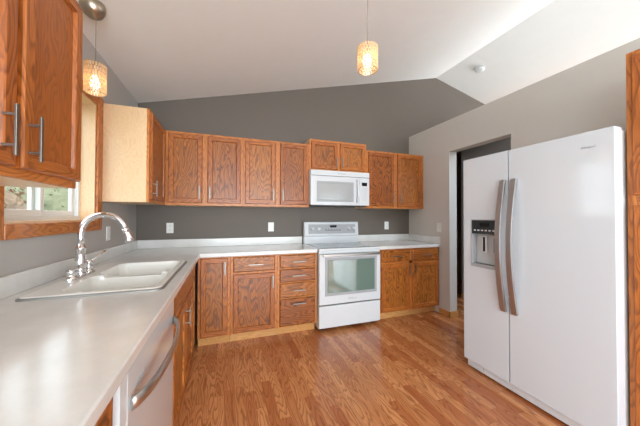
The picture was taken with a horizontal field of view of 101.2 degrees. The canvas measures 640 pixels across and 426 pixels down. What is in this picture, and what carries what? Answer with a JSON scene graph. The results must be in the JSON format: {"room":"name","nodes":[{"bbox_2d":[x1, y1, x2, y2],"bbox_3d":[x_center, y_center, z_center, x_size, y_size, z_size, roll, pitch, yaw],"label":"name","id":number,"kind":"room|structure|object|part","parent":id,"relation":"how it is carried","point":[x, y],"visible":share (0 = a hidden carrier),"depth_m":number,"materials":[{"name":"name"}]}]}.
{"room":"kitchen","nodes":[
{"label":"kitchen","id":0,"kind":"room"},
{"bbox_2d":[0,33,137,276],"bbox_3d":[-0.936,0.011,-0.298,0.130,2.509,6.671,0,-1,-20],"label":"wall","id":1,"kind":"structure","parent":0,"point":[16,255],"depth_m":1.80,"materials":[{"name":"grey paint"}]},
{"bbox_2d":[0,0,82,188],"bbox_3d":[-1.019,-0.489,0.709,0.385,0.768,0.702,0,-1,-20],"label":"upper cabinet","id":2,"kind":"object","parent":1,"relation":"attached to","point":[41,41],"visible":1,"depth_m":0.86,"materials":[{"name":"brown wood"}]},
{"bbox_3d":[-0.819,-0.493,0.599,0.019,0.718,0.326,0,-1,-20],"label":"door","id":3,"kind":"part","parent":2,"relation":"part of","materials":[{"name":"brown wood"}]},
{"bbox_3d":[-0.833,-0.226,0.707,0.032,0.140,0.012,0,-1,-20],"label":"handle","id":4,"kind":"part","parent":2,"relation":"part of","materials":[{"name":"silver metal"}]},
{"bbox_3d":[-0.867,-0.225,0.803,0.032,0.140,0.012,0,-1,-20],"label":"handle","id":5,"kind":"part","parent":2,"relation":"part of","materials":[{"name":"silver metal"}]},
{"bbox_3d":[-0.895,-0.488,0.754,0.019,0.768,0.702,0,-1,-20],"label":"frame","id":6,"kind":"part","parent":2,"relation":"part of","materials":[{"name":"brown wood"}]},
{"bbox_2d":[4,182,79,220],"bbox_3d":[-1.615,-0.382,1.516,0.071,0.870,0.875,0,-1,-20],"label":"window","id":7,"kind":"structure","parent":1,"relation":"in","point":[35,210],"depth_m":1.50,"materials":[{"name":"white plastic"}]},
{"bbox_3d":[-1.549,-0.385,1.336,0.025,0.798,0.419,0,-1,-20],"label":"sash","id":8,"kind":"part","parent":7,"relation":"part of","materials":[{"name":"white plastic"}]},
{"bbox_3d":[-1.698,-0.380,1.679,0.020,0.798,0.439,0,-1,-20],"label":"sash","id":9,"kind":"part","parent":7,"relation":"part of","materials":[{"name":"white plastic"}]},
{"bbox_2d":[4,92,95,223],"bbox_3d":[-1.565,-0.382,1.534,0.086,0.870,0.875,0,-1,-20],"label":"trim","id":10,"kind":"structure","parent":1,"relation":"attached to","point":[88,118],"depth_m":1.93,"materials":[{"name":"brown wood"}]},
{"bbox_2d":[0,80,103,240],"bbox_3d":[-1.516,-0.382,1.551,0.020,1.010,1.031,0,-1,-20],"label":"trim","id":11,"kind":"structure","parent":1,"relation":"attached to","point":[23,230],"depth_m":1.60,"materials":[{"name":"brown wood"}]},
{"bbox_2d":[106,226,109,240],"bbox_3d":[-1.750,0.169,2.175,0.008,0.116,0.072,0,-1,-20],"label":"wall outlet","id":12,"kind":"object","parent":1,"relation":"attached to","point":[107,227],"visible":1,"depth_m":2.16,"materials":[{"name":"white plastic"}]},
{"bbox_2d":[102,103,165,204],"bbox_3d":[-1.618,-0.468,2.366,0.375,0.766,0.564,0,-1,-20],"label":"upper cabinet","id":13,"kind":"object","parent":1,"relation":"attached to","point":[134,140],"visible":0.96,"depth_m":2.11,"materials":[{"name":"brown wood"}]},
{"bbox_3d":[-1.499,-0.467,2.409,0.019,0.766,0.564,0,-1,-20],"label":"frame","id":14,"kind":"part","parent":13,"relation":"part of","materials":[{"name":"brown wood"}]},
{"bbox_3d":[-1.476,-0.470,2.402,0.019,0.716,0.492,0,-1,-20],"label":"door","id":15,"kind":"part","parent":13,"relation":"part of","materials":[{"name":"brown wood"}]},
{"bbox_2d":[0,236,301,299],"bbox_3d":[-0.493,0.329,1.423,1.869,0.094,3.720,0,-1,-20],"label":"backsplash","id":16,"kind":"structure","parent":1,"relation":"attached to","point":[11,284],"depth_m":2.18,"materials":[{"name":"white laminate"}]},
{"bbox_2d":[136,78,484,325],"bbox_3d":[1.805,-0.434,4.298,8.386,3.535,0.120,0,-1,-20],"label":"wall","id":17,"kind":"structure","parent":0,"point":[383,116],"depth_m":3.50,"materials":[{"name":"grey paint"}]},
{"bbox_2d":[166,223,173,232],"bbox_3d":[-1.694,0.170,2.968,0.072,0.116,0.008,0,-1,-20],"label":"wall outlet","id":18,"kind":"object","parent":17,"relation":"attached to","point":[169,226],"visible":1,"depth_m":2.96,"materials":[{"name":"white plastic"}]},
{"bbox_2d":[164,130,242,206],"bbox_3d":[-1.266,-0.460,2.935,0.766,0.766,0.371,0,-1,-20],"label":"upper cabinet","id":19,"kind":"object","parent":17,"relation":"attached to","point":[202,170],"visible":1,"depth_m":2.80,"materials":[{"name":"brown wood"}]},
{"bbox_3d":[-1.398,-0.466,2.735,0.318,0.716,0.019,0,-1,-20],"label":"door","id":20,"kind":"part","parent":19,"relation":"part of","materials":[{"name":"brown wood"}]},
{"bbox_3d":[-1.039,-0.463,2.863,0.340,0.716,0.019,0,-1,-20],"label":"door","id":21,"kind":"part","parent":19,"relation":"part of","materials":[{"name":"brown wood"}]},
{"bbox_2d":[268,222,273,231],"bbox_3d":[-0.623,0.177,3.347,0.072,0.116,0.016,0,-1,-20],"label":"electrical outlet","id":22,"kind":"object","parent":17,"relation":"attached to","point":[270,224],"visible":1,"depth_m":3.35,"materials":[{"name":"white plastic"}]},
{"bbox_2d":[242,138,308,207],"bbox_3d":[-0.540,-0.454,3.195,0.772,0.766,0.371,0,-1,-20],"label":"upper cabinet","id":23,"kind":"object","parent":17,"relation":"attached to","point":[275,173],"visible":0.98,"depth_m":3.06,"materials":[{"name":"brown wood"}]},
{"bbox_3d":[-0.677,-0.460,2.993,0.337,0.716,0.019,0,-1,-20],"label":"door","id":24,"kind":"part","parent":23,"relation":"part of","materials":[{"name":"brown wood"}]},
{"bbox_3d":[-0.308,-0.458,3.125,0.327,0.716,0.019,0,-1,-20],"label":"door","id":25,"kind":"part","parent":23,"relation":"part of","materials":[{"name":"brown wood"}]},
{"bbox_2d":[304,139,365,172],"bbox_3d":[0.195,-0.710,3.462,0.784,0.387,0.371,0,-1,-20],"label":"upper cabinet","id":26,"kind":"object","parent":17,"relation":"attached to","point":[323,154],"visible":0.89,"depth_m":3.30,"materials":[{"name":"brown wood"}]},
{"bbox_3d":[0.059,-0.714,3.260,0.349,0.338,0.019,0,-1,-20],"label":"door","id":27,"kind":"part","parent":26,"relation":"part of","materials":[{"name":"brown wood"}]},
{"bbox_2d":[309,169,368,206],"bbox_3d":[0.203,-0.299,3.415,0.792,0.431,0.452,0,-1,-20],"label":"microwave","id":28,"kind":"object","parent":26,"relation":"attached to","point":[327,188],"visible":0.98,"depth_m":3.24,"materials":[{"name":"white plastic"}]},
{"bbox_3d":[0.189,-0.271,3.237,0.647,0.351,0.030,0,-1,-20],"label":"door","id":29,"kind":"part","parent":28,"relation":"part of","materials":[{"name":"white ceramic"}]},
{"bbox_3d":[0.476,-0.278,3.302,0.024,0.293,0.055,0,-1,-20],"label":"handle","id":30,"kind":"part","parent":28,"relation":"part of","materials":[{"name":"white plastic"}]},
{"bbox_3d":[0.564,-0.268,3.371,0.142,0.351,0.030,0,-1,-20],"label":"control panel","id":31,"kind":"part","parent":28,"relation":"part of","materials":[{"name":"white plastic"}]},
{"bbox_3d":[0.423,-0.711,3.390,0.358,0.338,0.019,0,-1,-20],"label":"door","id":32,"kind":"part","parent":26,"relation":"part of","materials":[{"name":"brown wood"}]},
{"bbox_2d":[384,222,388,228],"bbox_3d":[0.998,0.187,3.928,0.072,0.116,0.016,0,-1,-20],"label":"electrical outlet","id":33,"kind":"object","parent":17,"relation":"attached to","point":[386,224],"visible":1,"depth_m":3.93,"materials":[{"name":"white plastic"}]},
{"bbox_2d":[355,150,422,208],"bbox_3d":[1.002,-0.443,3.748,0.926,0.766,0.371,0,-1,-20],"label":"upper cabinet","id":34,"kind":"object","parent":17,"relation":"attached to","point":[395,179],"visible":0.94,"depth_m":3.61,"materials":[{"name":"brown wood"}]},
{"bbox_3d":[0.826,-0.449,3.532,0.397,0.716,0.019,0,-1,-20],"label":"door","id":35,"kind":"part","parent":34,"relation":"part of","materials":[{"name":"brown wood"}]},
{"bbox_3d":[1.259,-0.446,3.687,0.408,0.716,0.019,0,-1,-20],"label":"door","id":36,"kind":"part","parent":34,"relation":"part of","materials":[{"name":"brown wood"}]},
{"bbox_2d":[358,234,439,243],"bbox_3d":[1.047,0.362,3.614,0.931,0.094,0.635,0,-1,-20],"label":"backsplash","id":37,"kind":"structure","parent":17,"relation":"attached to","point":[381,237],"depth_m":3.85,"materials":[{"name":"white laminate"}]},
{"bbox_2d":[76,0,639,103],"bbox_3d":[3.011,-1.760,1.139,8.506,1.158,6.911,0,-1,-20],"label":"ceiling","id":38,"kind":"structure","parent":0,"point":[159,50],"depth_m":2.67,"materials":[{"name":"paint"}]},
{"bbox_2d":[79,0,106,96],"bbox_3d":[-1.373,-0.999,1.591,0.137,0.549,0.130,0,-1,-20],"label":"pendant lamp","id":39,"kind":"object","parent":38,"relation":"hanging from","point":[95,10],"visible":1,"depth_m":1.57,"materials":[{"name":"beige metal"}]},
{"bbox_3d":[-1.361,-0.819,1.593,0.102,0.190,0.100,0,-1,-20],"label":"wire frame","id":40,"kind":"part","parent":39,"relation":"part of","materials":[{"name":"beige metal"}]},
{"bbox_3d":[-1.362,-0.813,1.593,0.111,0.169,0.111,0,-1,-20],"label":"lamp shade","id":41,"kind":"part","parent":39,"relation":"part of","materials":[{"name":"orange glass"}]},
{"bbox_3d":[-1.361,-1.066,1.597,0.005,0.310,0.005,0,-1,3],"label":"cord","id":42,"kind":"part","parent":39,"relation":"part of","materials":[{"name":"beige plastic"}]},
{"bbox_2d":[357,0,377,75],"bbox_3d":[0.246,-1.202,1.420,0.137,0.868,0.130,0,-1,-20],"label":"pendant lamp","id":43,"kind":"object","parent":38,"relation":"hanging from","point":[368,58],"visible":1,"depth_m":1.39,"materials":[{"name":"beige glass"}]},
{"bbox_3d":[0.258,-0.839,1.420,0.102,0.142,0.100,0,-1,-20],"label":"wire frame","id":44,"kind":"part","parent":43,"relation":"part of","materials":[{"name":"beige metal"}]},
{"bbox_3d":[0.257,-0.832,1.420,0.111,0.124,0.111,0,-1,-20],"label":"lamp shade","id":45,"kind":"part","parent":43,"relation":"part of","materials":[{"name":"orange glass"}]},
{"bbox_3d":[0.258,-1.245,1.425,0.005,0.677,0.005,1,-1,-42],"label":"cord","id":46,"kind":"part","parent":43,"relation":"part of","materials":[{"name":"beige plastic"}]},
{"bbox_2d":[474,65,484,72],"bbox_3d":[2.352,-2.117,3.877,0.135,0.062,0.136,0,-1,-20],"label":"smoke detector","id":47,"kind":"object","parent":38,"relation":"attached to","point":[478,69],"visible":1,"depth_m":3.85,"materials":[{"name":"white plastic"}]},
{"bbox_2d":[176,284,568,425],"bbox_3d":[2.852,1.360,1.484,8.489,0.120,7.700,0,-1,-20],"label":"floor","id":48,"kind":"structure","parent":0,"point":[413,369],"depth_m":2.00,"materials":[{"name":"brown wood"}]},
{"bbox_2d":[95,397,112,425],"bbox_3d":[-0.594,0.835,0.035,0.651,0.872,1.085,0,-1,-20],"label":"base cabinet","id":49,"kind":"object","parent":48,"relation":"on","point":[106,419],"visible":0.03,"depth_m":0.59,"materials":[{"name":"brown wood"}]},
{"bbox_2d":[0,236,316,425],"bbox_3d":[-0.493,0.349,1.423,1.869,0.134,3.720,0,-1,-20],"label":"countertop","id":50,"kind":"structure","parent":49,"relation":"on","point":[63,361],"depth_m":0.81,"materials":[{"name":"white laminate"}]},
{"bbox_2d":[62,212,134,280],"bbox_3d":[-1.280,0.179,1.588,0.288,0.366,0.358,0,-1,-20],"label":"kitchen faucet","id":51,"kind":"object","parent":50,"relation":"on","point":[83,267],"visible":1,"depth_m":1.51,"materials":[{"name":"silver metal"}]},
{"bbox_3d":[-1.373,0.356,1.506,0.056,0.008,0.270,0,-1,-20],"label":"deck plate","id":52,"kind":"part","parent":51,"relation":"part of","materials":[{"name":"silver metal"}]},
{"bbox_3d":[-1.410,0.273,1.661,0.023,0.069,0.134,0,-1,-5],"label":"lever","id":53,"kind":"part","parent":51,"relation":"part of","materials":[{"name":"silver metal"}]},
{"bbox_3d":[-1.276,0.093,1.551,0.243,0.196,0.035,0,-1,-23],"label":"spout","id":54,"kind":"part","parent":51,"relation":"part of","materials":[{"name":"silver metal"}]},
{"bbox_2d":[15,260,186,301],"bbox_3d":[-1.165,0.461,1.582,0.554,0.198,0.878,0,-1,-20],"label":"sink","id":55,"kind":"object","parent":50,"relation":"in","point":[132,277],"visible":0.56,"depth_m":1.53,"materials":[{"name":"white ceramic"}]},
{"bbox_2d":[113,300,179,425],"bbox_3d":[-0.876,0.848,0.904,0.662,0.868,0.728,0,-1,-20],"label":"dishwasher","id":56,"kind":"object","parent":48,"relation":"on","point":[144,397],"visible":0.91,"depth_m":0.91,"materials":[{"name":"white metal"}]},
{"bbox_3d":[-0.602,0.532,1.031,0.064,0.038,0.637,0,-1,-20],"label":"handle","id":57,"kind":"part","parent":56,"relation":"part of","materials":[{"name":"metal"}]},
{"bbox_2d":[173,266,194,425],"bbox_3d":[-1.254,0.857,1.808,0.697,0.872,1.200,0,-1,-20],"label":"base cabinet","id":58,"kind":"object","parent":48,"relation":"on","point":[184,301],"visible":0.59,"depth_m":1.72,"materials":[{"name":"brown wood"}]},
{"bbox_3d":[-0.843,0.890,1.570,0.019,0.578,0.425,0,-1,-20],"label":"door","id":59,"kind":"part","parent":58,"relation":"part of","materials":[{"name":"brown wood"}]},
{"bbox_3d":[-0.881,0.693,1.756,0.032,0.130,0.012,0,-1,-20],"label":"handle","id":60,"kind":"part","parent":58,"relation":"part of","materials":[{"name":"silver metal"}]},
{"bbox_3d":[-0.992,0.895,1.987,0.019,0.578,0.410,0,-1,-20],"label":"door","id":61,"kind":"part","parent":58,"relation":"part of","materials":[{"name":"brown wood"}]},
{"bbox_3d":[-0.983,0.809,1.906,0.019,0.772,1.200,0,-1,-20],"label":"frame","id":62,"kind":"part","parent":58,"relation":"part of","materials":[{"name":"brown wood"}]},
{"bbox_2d":[197,257,229,345],"bbox_3d":[-1.121,0.870,2.812,0.294,0.872,0.652,0,-1,-20],"label":"base cabinet","id":63,"kind":"object","parent":48,"relation":"on","point":[213,312],"visible":0.85,"depth_m":2.55,"materials":[{"name":"brown wood"}]},
{"bbox_2d":[230,254,276,340],"bbox_3d":[-0.762,0.873,2.940,0.463,0.872,0.652,0,-1,-20],"label":"base cabinet","id":64,"kind":"object","parent":48,"relation":"on","point":[253,279],"visible":0.94,"depth_m":2.67,"materials":[{"name":"brown wood"}]},
{"bbox_3d":[-0.665,0.519,2.677,0.413,0.150,0.019,0,-1,-20],"label":"drawer","id":65,"kind":"part","parent":64,"relation":"part of","materials":[{"name":"brown wood"}]},
{"bbox_3d":[-0.667,0.905,2.672,0.413,0.578,0.019,0,-1,-20],"label":"door","id":66,"kind":"part","parent":64,"relation":"part of","materials":[{"name":"brown wood"}]},
{"bbox_2d":[275,253,316,334],"bbox_3d":[-0.336,0.876,3.093,0.439,0.872,0.652,0,-1,-20],"label":"base cabinet","id":67,"kind":"object","parent":48,"relation":"on","point":[296,273],"visible":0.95,"depth_m":2.82,"materials":[{"name":"brown wood"}]},
{"bbox_3d":[-0.239,1.054,2.824,0.394,0.286,0.019,0,-1,-20],"label":"drawer","id":68,"kind":"part","parent":67,"relation":"part of","materials":[{"name":"brown wood"}]},
{"bbox_3d":[-0.239,0.823,2.827,0.394,0.152,0.019,0,-1,-20],"label":"drawer","id":69,"kind":"part","parent":67,"relation":"part of","materials":[{"name":"brown wood"}]},
{"bbox_3d":[-0.238,0.666,2.829,0.394,0.138,0.019,0,-1,-20],"label":"drawer","id":70,"kind":"part","parent":67,"relation":"part of","materials":[{"name":"brown wood"}]},
{"bbox_3d":[-0.238,0.516,2.831,0.394,0.138,0.019,0,-1,-20],"label":"drawer","id":71,"kind":"part","parent":67,"relation":"part of","materials":[{"name":"brown wood"}]},
{"bbox_2d":[303,222,380,329],"bbox_3d":[0.257,0.716,3.263,0.779,1.200,0.695,0,-1,-20],"label":"electric range","id":72,"kind":"object","parent":48,"relation":"on","point":[348,270],"visible":0.96,"depth_m":3.01,"materials":[{"name":"white metal"}]},
{"bbox_3d":[0.168,0.213,3.531,0.676,0.123,0.016,0,-1,-20],"label":"control panel","id":73,"kind":"part","parent":72,"relation":"part of","materials":[{"name":"grey"}]},
{"bbox_2d":[304,242,380,250],"bbox_3d":[0.255,0.412,3.274,0.779,0.022,0.600,0,-1,-20],"label":"cooktop","id":74,"kind":"object","parent":72,"relation":"in","point":[320,246],"depth_m":3.11,"materials":[{"name":"white glass"}]},
{"bbox_3d":[0.349,0.737,3.005,0.767,0.552,0.038,0,-1,-20],"label":"oven door","id":75,"kind":"part","parent":72,"relation":"part of","materials":[{"name":"white metal"}]},
{"bbox_3d":[0.347,1.148,3.002,0.767,0.240,0.036,0,-1,-20],"label":"drawer","id":76,"kind":"part","parent":72,"relation":"part of","materials":[{"name":"white metal"}]},
{"bbox_3d":[0.365,0.465,2.966,0.709,0.030,0.057,0,-1,-20],"label":"handle","id":77,"kind":"part","parent":72,"relation":"part of","materials":[{"name":"metal"}]},
{"bbox_2d":[378,247,438,318],"bbox_3d":[1.050,0.886,3.590,0.923,0.872,0.652,0,-1,-20],"label":"base cabinet","id":78,"kind":"object","parent":48,"relation":"on","point":[409,277],"visible":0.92,"depth_m":3.32,"materials":[{"name":"brown wood"}]},
{"bbox_3d":[0.938,0.531,3.252,0.423,0.150,0.019,0,-1,-20],"label":"drawer","id":79,"kind":"part","parent":78,"relation":"part of","materials":[{"name":"brown wood"}]},
{"bbox_3d":[0.936,0.917,3.247,0.423,0.578,0.019,0,-1,-20],"label":"door","id":80,"kind":"part","parent":78,"relation":"part of","materials":[{"name":"brown wood"}]},
{"bbox_2d":[358,234,439,249],"bbox_3d":[1.047,0.382,3.614,0.931,0.134,0.635,0,-1,-20],"label":"countertop","id":81,"kind":"structure","parent":78,"relation":"on","point":[385,241],"depth_m":3.71,"materials":[{"name":"white laminate"}]},
{"bbox_3d":[1.368,0.534,3.406,0.418,0.150,0.019,0,-1,-20],"label":"drawer","id":82,"kind":"part","parent":78,"relation":"part of","materials":[{"name":"brown wood"}]},
{"bbox_3d":[1.367,0.920,3.401,0.418,0.578,0.019,0,-1,-20],"label":"door","id":83,"kind":"part","parent":78,"relation":"part of","materials":[{"name":"brown wood"}]},
{"bbox_2d":[463,126,629,425],"bbox_3d":[1.701,0.421,1.926,0.802,1.762,0.937,0,-1,-20],"label":"refrigerator","id":84,"kind":"object","parent":48,"relation":"on","point":[546,279],"visible":1,"depth_m":1.63,"materials":[{"name":"white metal"}]},
{"bbox_3d":[1.322,0.113,2.091,0.052,0.111,0.218,0,-1,-20],"label":"control panel","id":85,"kind":"part","parent":84,"relation":"part of","materials":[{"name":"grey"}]},
{"bbox_3d":[1.329,0.386,2.091,0.066,1.676,0.376,0,-1,-20],"label":"door","id":86,"kind":"part","parent":84,"relation":"part of","materials":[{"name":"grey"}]},
{"bbox_3d":[1.319,0.239,1.921,0.077,0.965,0.042,0,-1,-20],"label":"handle","id":87,"kind":"part","parent":84,"relation":"part of","materials":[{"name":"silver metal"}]},
{"bbox_3d":[1.346,0.238,1.846,0.077,0.965,0.042,0,-1,-20],"label":"handle","id":88,"kind":"part","parent":84,"relation":"part of","materials":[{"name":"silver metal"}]},
{"bbox_3d":[1.493,0.380,1.648,0.075,1.676,0.553,0,-1,-20],"label":"door","id":89,"kind":"part","parent":84,"relation":"part of","materials":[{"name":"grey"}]},
{"bbox_2d":[626,49,639,425],"bbox_3d":[2.040,0.219,1.211,0.659,2.150,0.627,0,-1,-20],"label":"pantry cabinet","id":90,"kind":"object","parent":48,"relation":"on","point":[632,58],"visible":1,"depth_m":1.38,"materials":[{"name":"brown wood"}]},
{"bbox_3d":[1.741,-0.462,1.111,0.019,0.732,0.577,0,-1,-20],"label":"door","id":91,"kind":"part","parent":90,"relation":"part of","materials":[{"name":"brown wood"}]},
{"bbox_3d":[1.738,0.564,1.098,0.019,1.215,0.577,0,-1,-20],"label":"door","id":92,"kind":"part","parent":90,"relation":"part of","materials":[{"name":"brown wood"}]},
{"bbox_2d":[456,151,461,279],"bbox_3d":[2.559,0.089,4.566,1.200,2.500,0.871,0,-1,-20],"label":"wall","id":93,"kind":"structure","parent":0,"point":[458,154],"depth_m":4.97,"materials":[{"name":"black paint"}]},
{"bbox_2d":[461,137,510,293],"bbox_3d":[3.376,0.102,1.130,0.120,2.389,6.450,0,-1,-20],"label":"wall","id":94,"kind":"structure","parent":0,"point":[502,145],"depth_m":3.94,"materials":[{"name":"beige paint"}]},
{"bbox_2d":[409,38,639,311],"bbox_3d":[2.562,0.038,0.956,0.120,2.509,6.671,0,-1,-20],"label":"wall","id":95,"kind":"structure","parent":0,"point":[589,95],"depth_m":2.62,"materials":[{"name":"grey paint"}]},
{"bbox_2d":[437,223,440,231],"bbox_3d":[1.578,0.193,3.496,0.016,0.116,0.072,0,-1,-20],"label":"light switch","id":96,"kind":"object","parent":95,"relation":"attached to","point":[438,224],"visible":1,"depth_m":3.49,"materials":[{"name":"white plastic"}]},
{"bbox_2d":[439,307,457,317],"bbox_3d":[1.670,1.284,3.418,0.144,0.075,0.184,0,-1,-20],"label":"baseboard","id":97,"kind":"structure","parent":95,"relation":"attached to","point":[451,314],"depth_m":3.34,"materials":[{"name":"brown wood"}]},
{"label":"outside","id":98,"kind":"structure","parent":0,"visible":0},
{"bbox_3d":[-7.566,1.904,-1.673,12.653,0.150,26.000,0,-1,-20],"label":"ground","id":99,"kind":"structure","parent":98,"visible":0},
{"bbox_2d":[4,187,26,209],"bbox_3d":[-4.241,0.652,2.956,2.023,2.666,2.040,0,-1,-20],"label":"shrub","id":100,"kind":"object","parent":99,"relation":"on","point":[11,201],"visible":0.09,"depth_m":3.17,"materials":[{"name":"beige plant"}]},
{"bbox_2d":[5,186,67,210],"bbox_3d":[-5.528,0.554,5.331,2.868,2.908,2.815,0,-1,-20],"label":"shrub","id":101,"kind":"object","parent":99,"relation":"on","point":[55,199],"visible":0.08,"depth_m":4.81,"materials":[{"name":"green plant"}]}
]}

